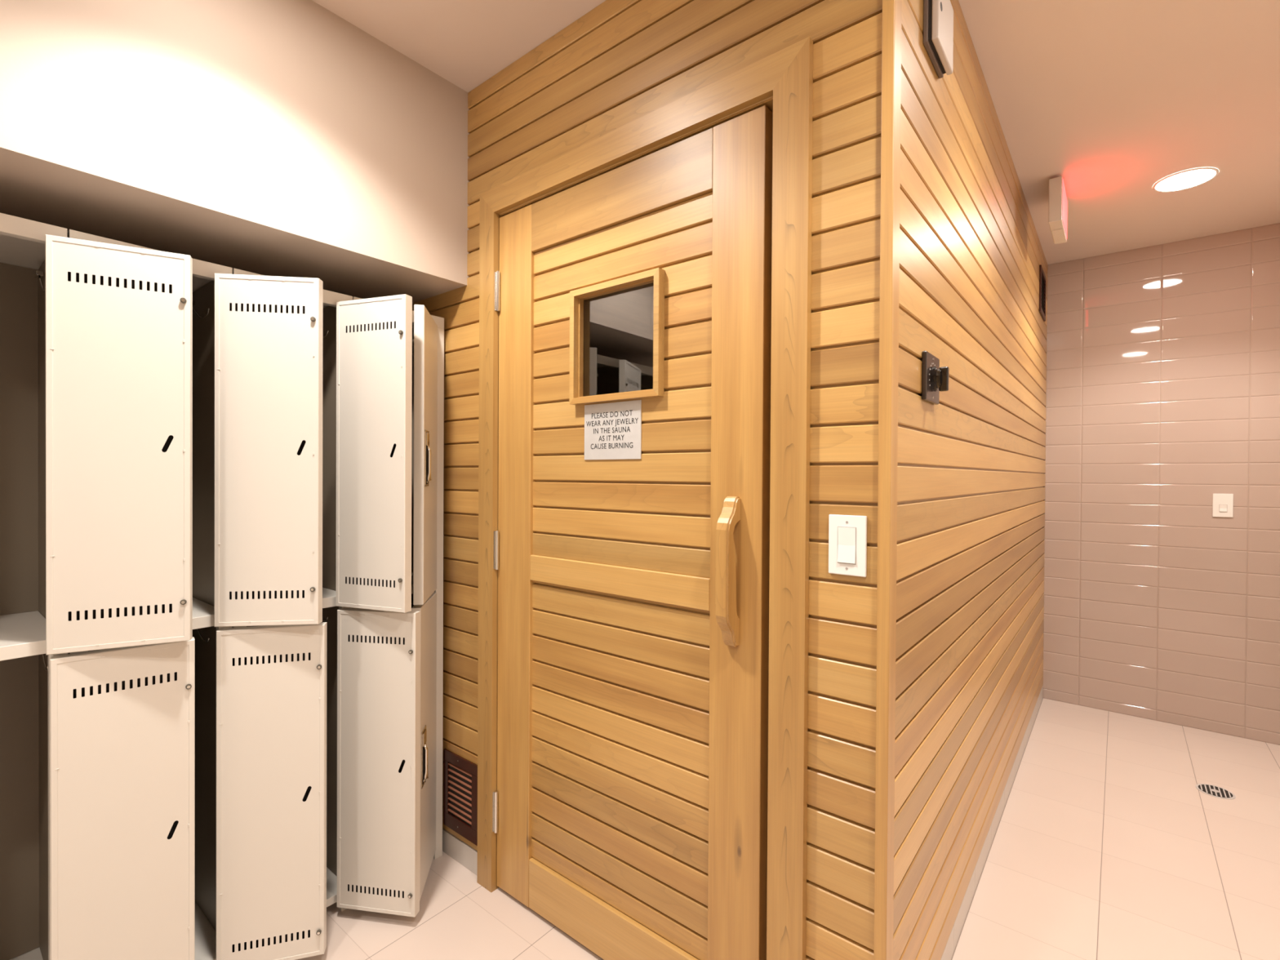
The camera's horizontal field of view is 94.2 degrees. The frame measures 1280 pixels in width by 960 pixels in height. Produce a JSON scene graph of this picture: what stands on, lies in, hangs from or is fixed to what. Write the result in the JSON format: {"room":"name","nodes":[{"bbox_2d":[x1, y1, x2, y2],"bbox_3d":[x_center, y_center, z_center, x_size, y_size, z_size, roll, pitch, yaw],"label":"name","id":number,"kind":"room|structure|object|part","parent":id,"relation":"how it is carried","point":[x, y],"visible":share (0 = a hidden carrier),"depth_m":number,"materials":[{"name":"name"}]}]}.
{"room":"changing room","nodes":[
{"label":"changing room","id":0,"kind":"room"},
{"bbox_2d":[0,0,470,302],"bbox_3d":[-1.602,0.006,1.069,0.619,2.452,2.612,1,1,39],"label":"wall","id":1,"kind":"structure","parent":0,"point":[281,138],"depth_m":1.42,"materials":[{"name":"grey paint"}]},
{"bbox_2d":[412,0,882,959],"bbox_3d":[-0.229,-0.026,1.681,1.788,2.383,0.090,1,1,39],"label":"wall","id":2,"kind":"structure","parent":0,"point":[620,62],"depth_m":1.16,"materials":[{"name":"brown wood"}]},
{"bbox_2d":[442,827,477,875],"bbox_3d":[-0.235,1.200,1.690,1.788,0.072,0.089,1,1,39],"label":"baseboard","id":3,"kind":"structure","parent":2,"relation":"attached to","point":[458,850],"depth_m":1.91,"materials":[{"name":"tile"}]},
{"bbox_2d":[443,748,477,845],"bbox_3d":[-0.568,1.008,1.895,0.193,0.248,0.008,1,1,39],"label":"air vent","id":4,"kind":"object","parent":2,"relation":"in","point":[460,774],"visible":0.88,"depth_m":1.90,"materials":[{"name":"red paint"}]},
{"bbox_2d":[492,105,773,959],"bbox_3d":[-0.091,0.223,1.505,0.874,2.005,0.092,1,1,39],"label":"door","id":5,"kind":"structure","parent":2,"relation":"in","point":[629,801],"depth_m":1.45,"materials":[{"name":"brown wood"}]},
{"bbox_2d":[584,400,641,459],"bbox_3d":[-0.072,-0.124,1.507,0.191,0.144,0.004,1,1,39],"label":"sign","id":6,"kind":"object","parent":5,"relation":"attached to","point":[612,430],"visible":1,"depth_m":1.50,"materials":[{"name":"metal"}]},
{"bbox_3d":[-0.067,0.224,1.519,0.601,2.005,0.040,1,1,39],"label":"rail","id":7,"kind":"part","parent":5,"relation":"part of","materials":[{"name":"brown wood"}]},
{"bbox_3d":[-0.065,0.220,1.523,0.606,1.735,0.028,1,1,39],"label":"panel","id":8,"kind":"part","parent":5,"relation":"part of","materials":[{"name":"brown wood"}]},
{"bbox_3d":[0.185,0.195,1.257,0.032,0.320,0.052,1,1,39],"label":"handle","id":9,"kind":"part","parent":5,"relation":"part of","materials":[{"name":"brown wood"}]},
{"bbox_2d":[480,36,808,213],"bbox_3d":[-0.074,-0.826,1.484,1.046,0.072,0.018,1,1,39],"label":"trim","id":10,"kind":"structure","parent":2,"relation":"attached to","point":[752,84],"depth_m":1.39,"materials":[{"name":"brown wood"}]},
{"bbox_2d":[476,36,813,959],"bbox_3d":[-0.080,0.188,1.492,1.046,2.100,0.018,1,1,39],"label":"trim","id":11,"kind":"structure","parent":2,"relation":"attached to","point":[793,95],"depth_m":1.19,"materials":[{"name":"brown wood"}]},
{"bbox_2d":[828,514,866,577],"bbox_3d":[0.389,0.123,1.118,0.071,0.113,0.010,1,1,39],"label":"light switch","id":12,"kind":"object","parent":2,"relation":"attached to","point":[847,534],"visible":1,"depth_m":1.11,"materials":[{"name":"white plastic"}]},
{"bbox_2d":[296,697,1279,959],"bbox_3d":[0.267,1.270,1.444,3.080,0.060,5.738,1,1,39],"label":"floor","id":13,"kind":"structure","parent":0,"point":[1105,845],"depth_m":1.88,"materials":[{"name":"tile"}]},
{"bbox_2d":[0,213,195,959],"bbox_3d":[-1.335,0.353,1.301,0.518,1.759,0.500,1,1,39],"label":"locker","id":14,"kind":"object","parent":13,"relation":"on","point":[97,748],"visible":1,"depth_m":1.28,"materials":[{"name":"white metal"}]},
{"bbox_2d":[0,610,45,661],"bbox_3d":[-1.450,0.344,1.261,0.380,0.028,0.285,1,1,39],"label":"shelf","id":15,"kind":"object","parent":14,"relation":"attached to","point":[22,633],"depth_m":1.28,"materials":[{"name":"white metal"}]},
{"bbox_3d":[-1.103,-0.070,1.268,0.236,0.850,0.029,0,1,-28],"label":"door","id":16,"kind":"part","parent":14,"relation":"part of","materials":[{"name":"white metal"}]},
{"bbox_3d":[-1.120,0.783,1.298,0.236,0.837,0.029,0,1,-41],"label":"door","id":17,"kind":"part","parent":14,"relation":"part of","materials":[{"name":"white metal"}]},
{"bbox_2d":[66,229,327,959],"bbox_3d":[-1.137,0.352,1.498,0.580,1.759,0.462,1,1,39],"label":"locker","id":18,"kind":"object","parent":13,"relation":"on","point":[260,691],"visible":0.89,"depth_m":1.46,"materials":[{"name":"white metal"}]},
{"bbox_2d":[192,597,213,629],"bbox_3d":[-1.263,0.343,1.492,0.380,0.028,0.285,1,1,39],"label":"shelf","id":19,"kind":"object","parent":18,"relation":"attached to","point":[202,607],"depth_m":1.48,"materials":[{"name":"white metal"}]},
{"bbox_3d":[-0.908,-0.070,1.458,0.236,0.850,0.029,0,0,-8],"label":"door","id":20,"kind":"part","parent":18,"relation":"part of","materials":[{"name":"white metal"}]},
{"bbox_3d":[-0.915,0.783,1.483,0.236,0.837,0.029,0,0,-17],"label":"door","id":21,"kind":"part","parent":18,"relation":"part of","materials":[{"name":"white metal"}]},
{"bbox_2d":[231,267,420,917],"bbox_3d":[-0.955,0.352,1.684,0.628,1.759,0.386,1,1,39],"label":"locker","id":22,"kind":"object","parent":13,"relation":"on","point":[373,651],"visible":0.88,"depth_m":1.64,"materials":[{"name":"white metal"}]},
{"bbox_2d":[322,587,335,608],"bbox_3d":[-1.077,0.343,1.723,0.380,0.028,0.285,1,1,39],"label":"shelf","id":23,"kind":"object","parent":22,"relation":"attached to","point":[328,593],"depth_m":1.68,"materials":[{"name":"white metal"}]},
{"bbox_3d":[-0.734,-0.071,1.636,0.236,0.850,0.029,0,0,19],"label":"door","id":24,"kind":"part","parent":22,"relation":"part of","materials":[{"name":"white metal"}]},
{"bbox_3d":[-0.731,0.782,1.662,0.236,0.837,0.029,0,0,9],"label":"door","id":25,"kind":"part","parent":22,"relation":"part of","materials":[{"name":"white metal"}]},
{"bbox_2d":[351,296,444,900],"bbox_3d":[-0.819,0.351,1.896,0.574,1.759,0.294,1,1,39],"label":"locker","id":26,"kind":"object","parent":13,"relation":"on","point":[428,330],"visible":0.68,"depth_m":1.80,"materials":[{"name":"white metal"}]},
{"bbox_2d":[411,575,413,593],"bbox_3d":[-0.890,0.342,1.954,0.380,0.028,0.285,1,1,39],"label":"shelf","id":27,"kind":"object","parent":26,"relation":"attached to","point":[411,575],"depth_m":1.88,"materials":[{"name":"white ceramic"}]},
{"bbox_3d":[-0.656,0.782,1.806,0.029,0.837,0.236,0,0,-8],"label":"door","id":28,"kind":"part","parent":26,"relation":"part of","materials":[{"name":"white metal"}]},
{"bbox_3d":[-0.628,0.805,1.730,0.006,0.162,0.056,0,0,-8],"label":"handle","id":29,"kind":"part","parent":26,"relation":"part of","materials":[{"name":"metal"}]},
{"bbox_3d":[-0.648,-0.072,1.800,0.029,0.850,0.236,0,0,-10],"label":"door","id":30,"kind":"part","parent":26,"relation":"part of","materials":[{"name":"white metal"}]},
{"bbox_3d":[-0.625,0.823,1.731,0.017,0.111,0.013,0,0,-8],"label":"handle lever","id":31,"kind":"part","parent":26,"relation":"part of","materials":[{"name":"metal"}]},
{"bbox_3d":[-0.617,-0.063,1.724,0.006,0.162,0.056,0,0,-10],"label":"handle","id":32,"kind":"part","parent":26,"relation":"part of","materials":[{"name":"metal"}]},
{"bbox_3d":[-0.614,-0.044,1.726,0.017,0.111,0.013,0,0,-10],"label":"handle lever","id":33,"kind":"part","parent":26,"relation":"part of","materials":[{"name":"metal"}]},
{"bbox_2d":[1195,783,1235,799],"bbox_3d":[2.299,1.243,2.376,0.116,0.004,0.116,1,1,39],"label":"floor drain","id":34,"kind":"object","parent":13,"relation":"on","point":[1211,790],"visible":1,"depth_m":2.37,"materials":[{"name":"metal"}]},
{"bbox_2d":[311,0,1279,264],"bbox_3d":[0.281,-1.241,1.425,3.080,0.060,5.738,1,1,39],"label":"ceiling","id":35,"kind":"structure","parent":0,"point":[1113,99],"depth_m":1.81,"materials":[{"name":"paint"}]},
{"bbox_2d":[1048,176,1067,244],"bbox_3d":[1.731,-1.116,2.461,0.046,0.190,0.270,1,1,39],"label":"exit sign","id":36,"kind":"object","parent":35,"relation":"attached to","point":[1058,202],"visible":1,"depth_m":2.37,"materials":[{"name":"white plastic"}]},
{"bbox_2d":[1152,167,1218,191],"bbox_3d":[2.191,-1.205,2.391,0.196,0.005,0.196,1,1,39],"label":"recessed light","id":37,"kind":"object","parent":35,"relation":"in","point":[1190,178],"visible":1,"depth_m":2.38,"materials":[{"name":"white plastic"}]},
{"bbox_2d":[893,0,1048,959],"bbox_3d":[1.345,-0.021,2.260,0.090,2.383,2.907,1,1,39],"label":"wall","id":38,"kind":"structure","parent":0,"point":[971,479],"depth_m":1.56,"materials":[{"name":"brown wood"}]},
{"bbox_2d":[873,0,902,959],"bbox_3d":[0.452,0.019,1.084,0.022,2.451,0.044,1,1,39],"label":"trim","id":39,"kind":"structure","parent":38,"relation":"attached to","point":[891,9],"depth_m":1.07,"materials":[{"name":"brown wood"}]},
{"bbox_2d":[921,351,948,404],"bbox_3d":[0.645,-0.221,1.286,0.040,0.103,0.116,1,1,39],"label":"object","id":40,"kind":"object","parent":38,"relation":"attached to","point":[935,379],"visible":1,"depth_m":1.27,"materials":[{"name":"black plastic"}]},
{"bbox_3d":[0.634,-0.221,1.295,0.010,0.103,0.116,1,1,39],"label":"plate","id":41,"kind":"part","parent":40,"relation":"part of","materials":[{"name":"silver metal"}]},
{"bbox_3d":[0.649,-0.219,1.283,0.030,0.055,0.054,1,1,39],"label":"knob","id":42,"kind":"part","parent":40,"relation":"part of","materials":[{"name":"black plastic"}]},
{"bbox_2d":[923,0,953,78],"bbox_3d":[0.644,-0.978,1.282,0.030,0.142,0.142,1,1,39],"label":"wall sensor","id":43,"kind":"object","parent":38,"relation":"attached to","point":[938,15],"visible":1,"depth_m":1.25,"materials":[{"name":"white plastic"}]},
{"bbox_2d":[940,685,1043,959],"bbox_3d":[1.337,1.204,2.269,0.089,0.072,2.906,1,1,39],"label":"baseboard","id":44,"kind":"structure","parent":38,"relation":"attached to","point":[950,946],"depth_m":1.93,"materials":[{"name":"tile"}]},
{"bbox_2d":[1039,264,1045,321],"bbox_3d":[2.108,-0.974,3.114,0.008,0.235,0.250,1,1,39],"label":"air vent","id":45,"kind":"object","parent":38,"relation":"in","point":[1042,275],"visible":1,"depth_m":3.10,"materials":[{"name":"black metal"}]},
{"bbox_2d":[1042,222,1279,745],"bbox_3d":[2.709,0.016,3.092,1.170,2.452,0.100,1,1,39],"label":"wall","id":46,"kind":"structure","parent":0,"point":[1162,366],"depth_m":3.04,"materials":[{"name":"beige tile"}]},
{"bbox_2d":[1212,493,1233,517],"bbox_3d":[2.850,0.124,2.908,0.072,0.114,0.010,1,1,39],"label":"light switch","id":47,"kind":"object","parent":46,"relation":"attached to","point":[1223,504],"visible":1,"depth_m":2.91,"materials":[{"name":"white plastic"}]}
]}

